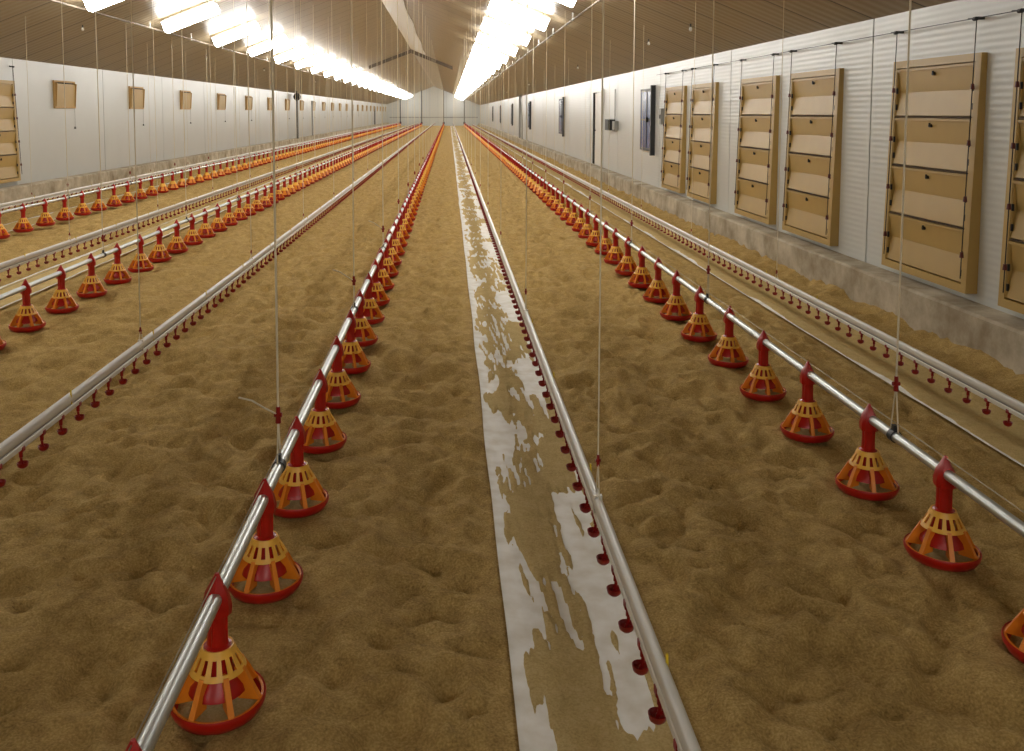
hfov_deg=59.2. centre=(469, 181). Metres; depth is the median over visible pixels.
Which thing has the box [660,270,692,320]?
pet feeder
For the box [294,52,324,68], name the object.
ceiling light
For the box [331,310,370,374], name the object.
pet feeder
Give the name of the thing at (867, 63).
wall
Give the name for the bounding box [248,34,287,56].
ceiling light
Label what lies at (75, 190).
drinker line
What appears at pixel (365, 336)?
pet feeder
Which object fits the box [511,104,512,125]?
shuttered window
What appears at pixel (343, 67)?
ceiling light
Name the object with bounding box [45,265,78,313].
pet feeder
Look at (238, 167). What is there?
pet feeder
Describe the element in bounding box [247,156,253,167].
pet feeder
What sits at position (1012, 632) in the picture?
pet feeder
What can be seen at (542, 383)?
cup
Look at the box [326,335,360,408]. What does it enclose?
pet feeder
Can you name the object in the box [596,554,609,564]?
cup
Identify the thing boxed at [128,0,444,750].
feed line
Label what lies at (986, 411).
cup
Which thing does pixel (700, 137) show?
inlet
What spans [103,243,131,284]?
pet feeder
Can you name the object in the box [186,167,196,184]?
pet feeder
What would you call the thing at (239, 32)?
ceiling light
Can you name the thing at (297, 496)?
pet feeder
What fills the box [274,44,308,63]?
ceiling light
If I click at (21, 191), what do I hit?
baseboard
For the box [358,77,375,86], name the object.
ceiling light
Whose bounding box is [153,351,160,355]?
cup
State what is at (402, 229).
pet feeder
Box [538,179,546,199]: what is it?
pet feeder
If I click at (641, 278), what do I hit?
pet feeder
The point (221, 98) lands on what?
air vent
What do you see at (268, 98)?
air vent
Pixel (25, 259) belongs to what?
drinker line
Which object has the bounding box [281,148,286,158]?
pet feeder
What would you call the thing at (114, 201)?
pet feeder
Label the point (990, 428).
scattered feed
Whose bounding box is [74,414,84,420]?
cup
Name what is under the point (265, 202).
pet feeder
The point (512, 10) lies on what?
ceiling light
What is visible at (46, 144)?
wall
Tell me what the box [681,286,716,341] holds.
pet feeder
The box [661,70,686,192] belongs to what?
inlet
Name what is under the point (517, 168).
pet feeder
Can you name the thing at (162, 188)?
pet feeder
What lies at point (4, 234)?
pet feeder
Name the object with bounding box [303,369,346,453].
pet feeder
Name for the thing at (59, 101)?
air vent
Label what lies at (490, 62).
ceiling light
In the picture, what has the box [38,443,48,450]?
cup
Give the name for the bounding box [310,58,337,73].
ceiling light
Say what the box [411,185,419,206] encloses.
pet feeder
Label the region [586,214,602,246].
pet feeder
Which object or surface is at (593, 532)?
cup
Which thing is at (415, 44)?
trim
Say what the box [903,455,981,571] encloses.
pet feeder
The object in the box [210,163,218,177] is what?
pet feeder
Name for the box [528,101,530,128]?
shuttered window
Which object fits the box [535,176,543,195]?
pet feeder
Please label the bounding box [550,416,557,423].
cup
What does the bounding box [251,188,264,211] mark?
pet feeder
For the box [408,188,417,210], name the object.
pet feeder
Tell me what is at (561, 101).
shuttered window
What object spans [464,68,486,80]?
ceiling light
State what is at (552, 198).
pet feeder
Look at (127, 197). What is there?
pet feeder
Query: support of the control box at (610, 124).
attached to the wall at (867, 63)
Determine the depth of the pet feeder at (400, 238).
12.46 m
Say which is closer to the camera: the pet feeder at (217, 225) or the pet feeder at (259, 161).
the pet feeder at (217, 225)
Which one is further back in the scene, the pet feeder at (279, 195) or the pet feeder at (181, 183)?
the pet feeder at (181, 183)
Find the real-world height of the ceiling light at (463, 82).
0.678 m
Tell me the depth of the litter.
4.40 m
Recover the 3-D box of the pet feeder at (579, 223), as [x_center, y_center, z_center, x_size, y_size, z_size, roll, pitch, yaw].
[1.748,0.558,14.169,0.295,0.447,0.295,0,4,4]
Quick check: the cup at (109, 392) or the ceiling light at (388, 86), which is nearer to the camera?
the cup at (109, 392)
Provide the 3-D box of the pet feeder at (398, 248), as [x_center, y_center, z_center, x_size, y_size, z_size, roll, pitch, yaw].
[-0.991,0.739,11.746,0.295,0.447,0.295,0,4,0]
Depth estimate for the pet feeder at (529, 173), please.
23.10 m
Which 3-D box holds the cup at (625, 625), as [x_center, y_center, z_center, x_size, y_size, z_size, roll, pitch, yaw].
[0.465,1.322,2.674,0.049,0.025,0.048,0,4,-1]
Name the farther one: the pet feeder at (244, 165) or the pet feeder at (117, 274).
the pet feeder at (244, 165)
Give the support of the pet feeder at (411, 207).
attached to the feed line at (157, 719)
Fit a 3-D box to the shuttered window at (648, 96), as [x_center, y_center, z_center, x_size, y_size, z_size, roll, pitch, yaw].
[3.757,-1.316,19.173,0.095,1.450,1.250,0,4,-1]
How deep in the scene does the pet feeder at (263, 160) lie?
31.74 m
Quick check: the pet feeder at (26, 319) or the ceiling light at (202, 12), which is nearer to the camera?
the pet feeder at (26, 319)
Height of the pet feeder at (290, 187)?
0.446 m
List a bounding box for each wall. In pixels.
[0,57,386,187]
[387,87,479,125]
[481,0,1023,318]
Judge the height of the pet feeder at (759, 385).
0.447 m
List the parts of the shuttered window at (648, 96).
pane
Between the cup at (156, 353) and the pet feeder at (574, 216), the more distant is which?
the pet feeder at (574, 216)
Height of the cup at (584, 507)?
0.025 m
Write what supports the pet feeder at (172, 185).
attached to the feed line at (208, 165)
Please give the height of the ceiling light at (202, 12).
0.664 m
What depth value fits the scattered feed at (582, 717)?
3.80 m
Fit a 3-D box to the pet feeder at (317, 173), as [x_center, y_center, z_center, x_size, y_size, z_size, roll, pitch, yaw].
[-4.240,-0.282,25.050,0.296,0.446,0.296,-1,4,-8]
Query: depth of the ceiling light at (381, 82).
67.70 m
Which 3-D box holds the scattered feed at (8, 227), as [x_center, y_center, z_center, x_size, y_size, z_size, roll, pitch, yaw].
[-8.664,-3.170,64.964,0.476,0.032,114.397,0,4,-1]
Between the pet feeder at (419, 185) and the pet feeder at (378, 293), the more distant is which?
the pet feeder at (419, 185)
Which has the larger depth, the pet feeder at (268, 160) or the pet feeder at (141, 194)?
the pet feeder at (268, 160)
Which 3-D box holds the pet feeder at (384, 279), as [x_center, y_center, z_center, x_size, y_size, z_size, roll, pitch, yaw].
[-0.944,0.913,9.503,0.295,0.446,0.295,0,4,0]
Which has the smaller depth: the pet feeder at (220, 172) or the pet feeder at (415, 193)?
the pet feeder at (415, 193)
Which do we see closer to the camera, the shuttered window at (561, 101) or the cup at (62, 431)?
the cup at (62, 431)
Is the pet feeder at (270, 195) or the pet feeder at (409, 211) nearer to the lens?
the pet feeder at (409, 211)
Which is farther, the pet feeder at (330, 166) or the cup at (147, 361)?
the pet feeder at (330, 166)
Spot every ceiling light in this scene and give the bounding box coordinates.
[83,0,121,11]
[161,1,219,32]
[212,20,259,46]
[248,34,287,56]
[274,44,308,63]
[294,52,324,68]
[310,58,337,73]
[323,63,347,76]
[334,68,356,79]
[343,71,363,82]
[353,74,369,84]
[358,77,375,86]
[363,79,379,87]
[369,81,383,89]
[373,83,387,90]
[378,84,390,91]
[381,86,393,92]
[460,81,476,88]
[461,78,478,86]
[462,76,479,84]
[463,72,483,82]
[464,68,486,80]
[467,58,495,73]
[467,64,491,77]
[469,51,500,69]
[472,43,508,63]
[476,32,517,55]
[481,17,530,45]
[489,0,549,30]
[555,0,575,7]
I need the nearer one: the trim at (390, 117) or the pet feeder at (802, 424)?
the pet feeder at (802, 424)
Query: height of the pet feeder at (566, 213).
0.447 m
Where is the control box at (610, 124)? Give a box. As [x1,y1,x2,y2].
[605,89,617,129]
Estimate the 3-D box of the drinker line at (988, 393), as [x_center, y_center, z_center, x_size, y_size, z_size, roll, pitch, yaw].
[1.697,-4.547,60.786,0.049,3.135,121.200,0,4,-1]
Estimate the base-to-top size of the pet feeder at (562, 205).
0.448 m
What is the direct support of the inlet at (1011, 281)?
attached to the wall at (867, 63)
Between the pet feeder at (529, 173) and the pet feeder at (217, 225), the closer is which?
the pet feeder at (217, 225)
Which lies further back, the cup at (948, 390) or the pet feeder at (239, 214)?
the pet feeder at (239, 214)
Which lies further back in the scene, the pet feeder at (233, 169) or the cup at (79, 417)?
the pet feeder at (233, 169)
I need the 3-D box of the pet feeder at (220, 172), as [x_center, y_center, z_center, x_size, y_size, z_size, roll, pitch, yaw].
[-7.155,-0.385,25.806,0.296,0.446,0.296,-2,5,-18]
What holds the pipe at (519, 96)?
attached to the wall at (867, 63)
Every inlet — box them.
[0,65,21,183]
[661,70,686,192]
[686,64,718,203]
[734,53,779,224]
[782,42,843,245]
[881,16,987,293]
[998,8,1023,313]
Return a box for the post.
[293,91,300,138]
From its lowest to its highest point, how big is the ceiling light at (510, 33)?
0.678 m
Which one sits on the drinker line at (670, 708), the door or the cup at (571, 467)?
the cup at (571, 467)
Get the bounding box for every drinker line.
[0,0,417,281]
[0,0,434,487]
[0,22,394,213]
[453,0,700,750]
[472,5,1023,426]
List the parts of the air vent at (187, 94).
frame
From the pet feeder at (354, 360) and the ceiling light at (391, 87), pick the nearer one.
the pet feeder at (354, 360)
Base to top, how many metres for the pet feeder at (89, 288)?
0.447 m
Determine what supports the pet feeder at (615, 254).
attached to the feed line at (892, 432)
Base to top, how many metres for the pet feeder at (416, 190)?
0.447 m
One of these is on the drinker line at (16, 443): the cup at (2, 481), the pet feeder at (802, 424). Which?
the cup at (2, 481)
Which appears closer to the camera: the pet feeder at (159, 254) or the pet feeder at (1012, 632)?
the pet feeder at (1012, 632)
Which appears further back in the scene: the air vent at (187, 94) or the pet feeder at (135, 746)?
the air vent at (187, 94)
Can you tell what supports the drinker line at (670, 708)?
hanging from the ceiling
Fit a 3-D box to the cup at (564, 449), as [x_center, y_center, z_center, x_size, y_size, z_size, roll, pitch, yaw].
[0.432,1.214,4.069,0.049,0.025,0.048,0,4,-1]
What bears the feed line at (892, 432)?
hanging from the ceiling
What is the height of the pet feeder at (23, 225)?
0.447 m
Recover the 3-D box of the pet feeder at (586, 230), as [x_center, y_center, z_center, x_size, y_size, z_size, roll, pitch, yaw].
[1.755,0.617,13.421,0.295,0.447,0.295,3,5,35]
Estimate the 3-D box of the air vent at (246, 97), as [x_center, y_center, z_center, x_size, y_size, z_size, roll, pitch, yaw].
[-9.295,-3.099,37.908,0.085,1.060,1.080,0,4,-1]
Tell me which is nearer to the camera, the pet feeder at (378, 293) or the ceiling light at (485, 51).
the pet feeder at (378, 293)
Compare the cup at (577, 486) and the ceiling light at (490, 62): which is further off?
the ceiling light at (490, 62)
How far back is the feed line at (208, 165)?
21.39 m
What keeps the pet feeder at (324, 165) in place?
attached to the feed line at (103, 254)
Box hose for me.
[520,96,522,139]
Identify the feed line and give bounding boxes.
[0,0,421,300]
[0,11,400,213]
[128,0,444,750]
[463,0,1023,536]
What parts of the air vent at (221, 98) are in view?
frame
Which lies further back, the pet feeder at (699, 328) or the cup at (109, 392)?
the pet feeder at (699, 328)
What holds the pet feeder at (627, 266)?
attached to the feed line at (892, 432)
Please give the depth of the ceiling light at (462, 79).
57.16 m
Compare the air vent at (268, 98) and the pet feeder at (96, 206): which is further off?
the air vent at (268, 98)
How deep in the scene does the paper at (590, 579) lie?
3.66 m
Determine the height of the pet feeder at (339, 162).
0.446 m
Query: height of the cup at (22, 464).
0.025 m
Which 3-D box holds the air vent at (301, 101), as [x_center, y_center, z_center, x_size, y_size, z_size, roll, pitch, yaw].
[-9.612,-4.157,51.513,0.085,1.060,1.080,0,4,-1]
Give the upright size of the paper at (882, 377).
0.020 m
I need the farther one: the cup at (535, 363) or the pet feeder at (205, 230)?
the pet feeder at (205, 230)
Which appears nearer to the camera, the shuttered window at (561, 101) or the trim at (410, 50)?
the shuttered window at (561, 101)
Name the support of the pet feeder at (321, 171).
attached to the feed line at (103, 254)
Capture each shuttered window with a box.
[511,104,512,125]
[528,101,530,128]
[559,97,564,136]
[640,85,655,155]
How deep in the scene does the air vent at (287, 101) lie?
46.84 m
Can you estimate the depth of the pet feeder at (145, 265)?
10.61 m
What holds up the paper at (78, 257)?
on the litter
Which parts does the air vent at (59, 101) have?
frame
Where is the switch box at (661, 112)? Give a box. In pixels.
[659,108,663,124]
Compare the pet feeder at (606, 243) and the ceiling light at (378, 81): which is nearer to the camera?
the pet feeder at (606, 243)
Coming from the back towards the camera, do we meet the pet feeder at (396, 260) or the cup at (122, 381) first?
the pet feeder at (396, 260)
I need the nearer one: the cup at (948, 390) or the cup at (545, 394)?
the cup at (545, 394)
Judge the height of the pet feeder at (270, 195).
0.447 m
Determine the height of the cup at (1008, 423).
0.025 m
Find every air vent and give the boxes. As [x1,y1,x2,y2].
[52,80,76,128]
[128,86,144,125]
[180,90,191,123]
[217,93,225,121]
[245,96,252,120]
[267,97,271,109]
[285,99,289,118]
[300,100,303,118]
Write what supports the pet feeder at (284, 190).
attached to the feed line at (103, 254)
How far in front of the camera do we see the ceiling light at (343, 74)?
47.36 m
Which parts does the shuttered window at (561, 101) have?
pane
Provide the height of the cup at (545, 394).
0.025 m
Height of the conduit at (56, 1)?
0.150 m
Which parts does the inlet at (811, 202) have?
pull cord, panel, pull cord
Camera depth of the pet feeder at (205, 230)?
13.49 m
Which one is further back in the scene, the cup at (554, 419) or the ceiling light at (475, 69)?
the ceiling light at (475, 69)
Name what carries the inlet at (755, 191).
attached to the wall at (867, 63)
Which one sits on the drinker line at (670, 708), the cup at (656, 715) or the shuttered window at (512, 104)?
the cup at (656, 715)
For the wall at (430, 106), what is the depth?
123.52 m
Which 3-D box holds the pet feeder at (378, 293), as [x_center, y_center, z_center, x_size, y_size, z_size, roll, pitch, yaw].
[-0.924,0.972,8.757,0.295,0.448,0.295,3,5,33]
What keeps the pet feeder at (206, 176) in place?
attached to the feed line at (208, 165)
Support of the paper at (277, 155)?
on the litter
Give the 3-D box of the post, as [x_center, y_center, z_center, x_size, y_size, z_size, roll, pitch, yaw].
[-9.337,-3.664,48.658,0.420,2.620,0.420,0,4,-1]
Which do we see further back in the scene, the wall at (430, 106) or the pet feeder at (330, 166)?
the wall at (430, 106)
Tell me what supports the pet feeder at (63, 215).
attached to the feed line at (208, 165)
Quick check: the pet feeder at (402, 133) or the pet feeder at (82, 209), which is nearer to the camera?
the pet feeder at (82, 209)
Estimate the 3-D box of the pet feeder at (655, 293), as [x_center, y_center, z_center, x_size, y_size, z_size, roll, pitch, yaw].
[1.866,0.966,8.937,0.295,0.448,0.295,4,6,42]
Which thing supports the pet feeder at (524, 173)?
attached to the feed line at (892, 432)
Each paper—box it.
[0,127,409,307]
[4,155,277,231]
[451,126,654,750]
[472,126,1023,466]
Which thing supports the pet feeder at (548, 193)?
attached to the feed line at (892, 432)
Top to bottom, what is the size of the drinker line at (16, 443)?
4.932 m
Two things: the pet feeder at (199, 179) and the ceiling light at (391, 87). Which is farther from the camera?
the ceiling light at (391, 87)
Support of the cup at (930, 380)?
on the drinker line at (988, 393)
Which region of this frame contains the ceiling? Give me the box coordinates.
[0,0,956,104]
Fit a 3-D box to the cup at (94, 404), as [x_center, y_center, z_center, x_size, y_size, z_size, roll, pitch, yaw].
[-1.951,1.161,4.686,0.049,0.025,0.048,0,4,-1]
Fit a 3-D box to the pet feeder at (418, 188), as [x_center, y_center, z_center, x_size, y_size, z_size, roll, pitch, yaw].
[-1.187,0.099,19.969,0.295,0.446,0.295,1,5,13]
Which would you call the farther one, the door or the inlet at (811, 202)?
the door
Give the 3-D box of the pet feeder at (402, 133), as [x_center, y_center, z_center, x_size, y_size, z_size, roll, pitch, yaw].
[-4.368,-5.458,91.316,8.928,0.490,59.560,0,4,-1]
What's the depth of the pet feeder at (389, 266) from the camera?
10.21 m
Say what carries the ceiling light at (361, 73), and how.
hanging from the ceiling
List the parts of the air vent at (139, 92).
frame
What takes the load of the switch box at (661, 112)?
attached to the wall at (867, 63)
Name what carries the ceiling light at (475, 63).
hanging from the ceiling
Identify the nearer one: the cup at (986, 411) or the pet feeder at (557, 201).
the cup at (986, 411)
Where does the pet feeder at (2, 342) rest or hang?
attached to the feed line at (103, 254)
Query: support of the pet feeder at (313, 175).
attached to the feed line at (103, 254)
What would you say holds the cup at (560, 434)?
on the drinker line at (670, 708)
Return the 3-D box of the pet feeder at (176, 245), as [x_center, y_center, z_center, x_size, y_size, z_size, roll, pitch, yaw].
[-3.941,0.726,12.095,0.295,0.447,0.295,-1,5,-11]
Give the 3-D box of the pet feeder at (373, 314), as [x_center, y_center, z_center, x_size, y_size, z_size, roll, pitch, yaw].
[-0.906,1.030,8.009,0.295,0.447,0.295,3,5,34]
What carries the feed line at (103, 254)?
hanging from the ceiling
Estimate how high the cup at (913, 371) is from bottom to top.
0.025 m
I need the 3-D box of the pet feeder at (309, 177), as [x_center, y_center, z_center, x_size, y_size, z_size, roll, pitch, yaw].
[-4.206,-0.170,23.612,0.296,0.446,0.296,0,4,-9]
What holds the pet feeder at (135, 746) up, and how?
attached to the feed line at (157, 719)
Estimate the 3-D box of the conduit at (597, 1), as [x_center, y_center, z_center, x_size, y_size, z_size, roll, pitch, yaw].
[0.740,-6.548,62.464,0.033,0.150,121.500,0,4,-1]
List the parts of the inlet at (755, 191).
pull cord, panel, pull cord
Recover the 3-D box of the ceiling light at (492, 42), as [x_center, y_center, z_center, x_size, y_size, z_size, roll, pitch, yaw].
[0.762,-3.891,25.399,1.197,0.678,0.290,0,4,-1]
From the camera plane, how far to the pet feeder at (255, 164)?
30.24 m
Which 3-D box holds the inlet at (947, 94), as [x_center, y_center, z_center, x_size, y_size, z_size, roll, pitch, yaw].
[3.997,-0.261,7.891,0.142,2.217,1.465,0,4,-1]
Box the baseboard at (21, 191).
[0,122,388,209]
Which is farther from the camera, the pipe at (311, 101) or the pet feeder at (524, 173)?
the pipe at (311, 101)
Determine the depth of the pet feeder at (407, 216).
14.71 m
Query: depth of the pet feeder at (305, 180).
22.85 m
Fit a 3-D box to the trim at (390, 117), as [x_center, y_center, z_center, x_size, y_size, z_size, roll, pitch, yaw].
[-4.983,-8.864,123.575,12.100,0.150,0.045,0,4,-1]
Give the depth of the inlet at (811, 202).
10.34 m
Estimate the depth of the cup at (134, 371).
5.27 m
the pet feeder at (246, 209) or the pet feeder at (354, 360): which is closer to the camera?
the pet feeder at (354, 360)
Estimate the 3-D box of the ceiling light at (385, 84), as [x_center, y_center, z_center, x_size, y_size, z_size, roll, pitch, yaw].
[-7.142,-7.601,71.900,1.200,0.664,0.290,0,4,-1]
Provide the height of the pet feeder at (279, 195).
0.447 m
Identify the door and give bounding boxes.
[592,89,603,166]
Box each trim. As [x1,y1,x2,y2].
[369,49,452,69]
[382,0,424,54]
[390,117,477,117]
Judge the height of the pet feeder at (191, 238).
0.447 m
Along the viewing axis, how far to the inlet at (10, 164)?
17.18 m
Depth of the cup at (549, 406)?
4.66 m
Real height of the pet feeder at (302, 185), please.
0.446 m
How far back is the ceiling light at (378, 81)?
63.63 m
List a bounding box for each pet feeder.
[0,212,9,238]
[0,337,6,349]
[8,279,45,332]
[13,204,33,232]
[36,198,55,225]
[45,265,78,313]
[56,194,73,220]
[74,190,91,215]
[76,253,106,297]
[90,187,106,210]
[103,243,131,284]
[106,184,121,206]
[120,181,134,202]
[125,738,142,750]
[128,234,153,272]
[133,178,147,198]
[145,176,158,195]
[147,226,171,262]
[156,173,168,192]
[166,219,188,253]
[167,171,178,189]
[170,572,266,734]
[177,169,187,187]
[183,213,202,245]
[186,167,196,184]
[195,166,204,182]
[198,208,215,237]
[203,164,211,180]
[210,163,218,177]
[210,203,227,231]
[217,161,225,176]
[222,199,237,225]
[224,160,231,174]
[228,478,302,603]
[230,159,237,172]
[233,195,247,220]
[236,157,243,170]
[241,156,248,169]
[243,191,256,215]
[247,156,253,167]
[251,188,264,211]
[252,154,258,166]
[257,153,262,165]
[260,185,272,207]
[261,152,267,163]
[266,151,270,162]
[268,182,278,203]
[273,416,328,517]
[276,180,284,200]
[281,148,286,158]
[281,177,290,196]
[287,175,296,193]
[292,173,301,190]
[298,171,306,188]
[302,169,310,185]
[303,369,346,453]
[307,167,314,183]
[311,165,318,181]
[315,164,322,179]
[319,162,326,177]
[323,161,329,175]
[326,160,332,173]
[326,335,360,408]
[329,159,335,172]
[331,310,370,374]
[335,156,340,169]
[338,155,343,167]
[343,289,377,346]
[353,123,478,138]
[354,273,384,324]
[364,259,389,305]
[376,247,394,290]
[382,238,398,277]
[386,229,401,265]
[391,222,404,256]
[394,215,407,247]
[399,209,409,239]
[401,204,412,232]
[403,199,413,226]
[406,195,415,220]
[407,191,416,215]
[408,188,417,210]
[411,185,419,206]
[412,182,420,202]
[413,179,421,199]
[415,176,422,195]
[417,174,423,192]
[513,160,518,174]
[515,161,521,176]
[517,165,523,178]
[520,165,525,180]
[524,168,530,184]
[527,171,533,187]
[529,172,536,189]
[532,174,539,192]
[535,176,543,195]
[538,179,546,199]
[542,182,551,202]
[546,184,555,206]
[550,187,560,210]
[555,191,565,215]
[560,195,571,220]
[565,200,578,225]
[572,203,585,231]
[578,208,593,238]
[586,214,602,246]
[594,221,612,254]
[604,228,623,264]
[615,236,636,275]
[628,246,652,288]
[643,257,670,302]
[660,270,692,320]
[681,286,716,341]
[708,306,748,368]
[740,330,786,401]
[780,361,833,442]
[835,404,899,500]
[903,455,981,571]
[1001,608,1023,663]
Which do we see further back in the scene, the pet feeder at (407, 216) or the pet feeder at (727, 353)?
the pet feeder at (407, 216)
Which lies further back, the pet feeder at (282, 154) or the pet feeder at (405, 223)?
the pet feeder at (282, 154)
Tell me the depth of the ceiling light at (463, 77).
53.17 m
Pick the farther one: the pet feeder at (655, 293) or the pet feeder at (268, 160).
the pet feeder at (268, 160)
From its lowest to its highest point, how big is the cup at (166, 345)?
0.025 m
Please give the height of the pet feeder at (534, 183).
0.446 m
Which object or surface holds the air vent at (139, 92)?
in the wall at (46, 144)
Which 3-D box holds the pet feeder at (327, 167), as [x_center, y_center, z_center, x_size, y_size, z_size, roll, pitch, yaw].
[-4.298,-0.450,27.209,0.296,0.446,0.296,-1,4,-6]
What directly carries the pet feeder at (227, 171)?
attached to the feed line at (208, 165)
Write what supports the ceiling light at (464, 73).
hanging from the ceiling
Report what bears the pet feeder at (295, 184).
attached to the feed line at (103, 254)
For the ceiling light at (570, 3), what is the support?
hanging from the ceiling
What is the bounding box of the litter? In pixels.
[0,125,1023,750]
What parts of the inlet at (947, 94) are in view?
pull cord, panel, pull cord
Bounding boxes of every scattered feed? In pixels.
[0,126,412,308]
[3,158,265,232]
[451,126,674,750]
[473,126,1023,464]
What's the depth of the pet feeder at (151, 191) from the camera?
19.78 m
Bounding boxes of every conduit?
[49,0,397,97]
[468,0,600,97]
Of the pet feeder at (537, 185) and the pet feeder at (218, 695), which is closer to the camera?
the pet feeder at (218, 695)
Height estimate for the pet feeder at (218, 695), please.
0.447 m
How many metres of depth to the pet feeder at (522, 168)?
25.35 m
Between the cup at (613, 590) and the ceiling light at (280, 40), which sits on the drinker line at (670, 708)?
the cup at (613, 590)
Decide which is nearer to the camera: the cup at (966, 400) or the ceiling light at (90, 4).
the cup at (966, 400)
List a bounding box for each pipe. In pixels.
[311,101,312,135]
[519,96,520,137]
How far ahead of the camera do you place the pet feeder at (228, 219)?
14.93 m
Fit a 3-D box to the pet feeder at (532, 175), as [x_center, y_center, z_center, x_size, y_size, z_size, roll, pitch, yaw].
[1.554,-0.082,22.395,0.296,0.446,0.296,1,4,5]
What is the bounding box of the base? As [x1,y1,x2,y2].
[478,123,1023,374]
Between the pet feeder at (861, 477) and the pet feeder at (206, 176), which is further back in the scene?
the pet feeder at (206, 176)
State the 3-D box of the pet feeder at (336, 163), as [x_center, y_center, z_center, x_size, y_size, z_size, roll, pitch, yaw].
[-4.343,-0.618,29.364,0.296,0.446,0.296,-1,5,-6]
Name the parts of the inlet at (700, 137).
pull cord, panel, pull cord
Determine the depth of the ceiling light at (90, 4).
14.86 m
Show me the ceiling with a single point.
(666, 23)
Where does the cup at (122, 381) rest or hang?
on the drinker line at (16, 443)
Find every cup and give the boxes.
[0,479,5,487]
[16,460,28,468]
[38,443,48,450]
[57,428,67,435]
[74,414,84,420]
[90,401,99,407]
[105,389,113,395]
[118,379,127,384]
[131,369,139,373]
[143,359,150,364]
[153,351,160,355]
[163,343,170,347]
[532,361,538,366]
[538,381,545,386]
[542,391,549,397]
[546,403,553,409]
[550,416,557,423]
[555,430,563,437]
[560,446,568,453]
[566,463,575,471]
[572,482,582,490]
[579,503,590,512]
[587,527,599,537]
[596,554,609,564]
[607,584,620,596]
[618,619,633,632]
[632,659,648,675]
[648,707,665,724]
[911,369,918,374]
[927,378,934,383]
[944,388,952,392]
[962,398,970,403]
[982,409,990,414]
[1003,420,1012,426]
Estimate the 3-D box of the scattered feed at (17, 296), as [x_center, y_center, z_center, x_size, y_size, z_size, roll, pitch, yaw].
[-6.031,-3.094,63.995,0.496,0.032,116.330,0,4,-1]
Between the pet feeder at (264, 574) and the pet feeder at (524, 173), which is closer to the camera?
the pet feeder at (264, 574)
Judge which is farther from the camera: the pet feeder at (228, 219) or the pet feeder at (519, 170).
the pet feeder at (519, 170)
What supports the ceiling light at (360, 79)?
hanging from the ceiling
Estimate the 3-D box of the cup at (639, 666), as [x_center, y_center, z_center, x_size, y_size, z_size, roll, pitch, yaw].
[0.469,1.338,2.474,0.049,0.025,0.048,0,4,-1]
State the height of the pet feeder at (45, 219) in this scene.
0.447 m
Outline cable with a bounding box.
[658,11,1011,74]
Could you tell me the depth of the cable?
8.87 m
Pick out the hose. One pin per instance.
(520, 96)

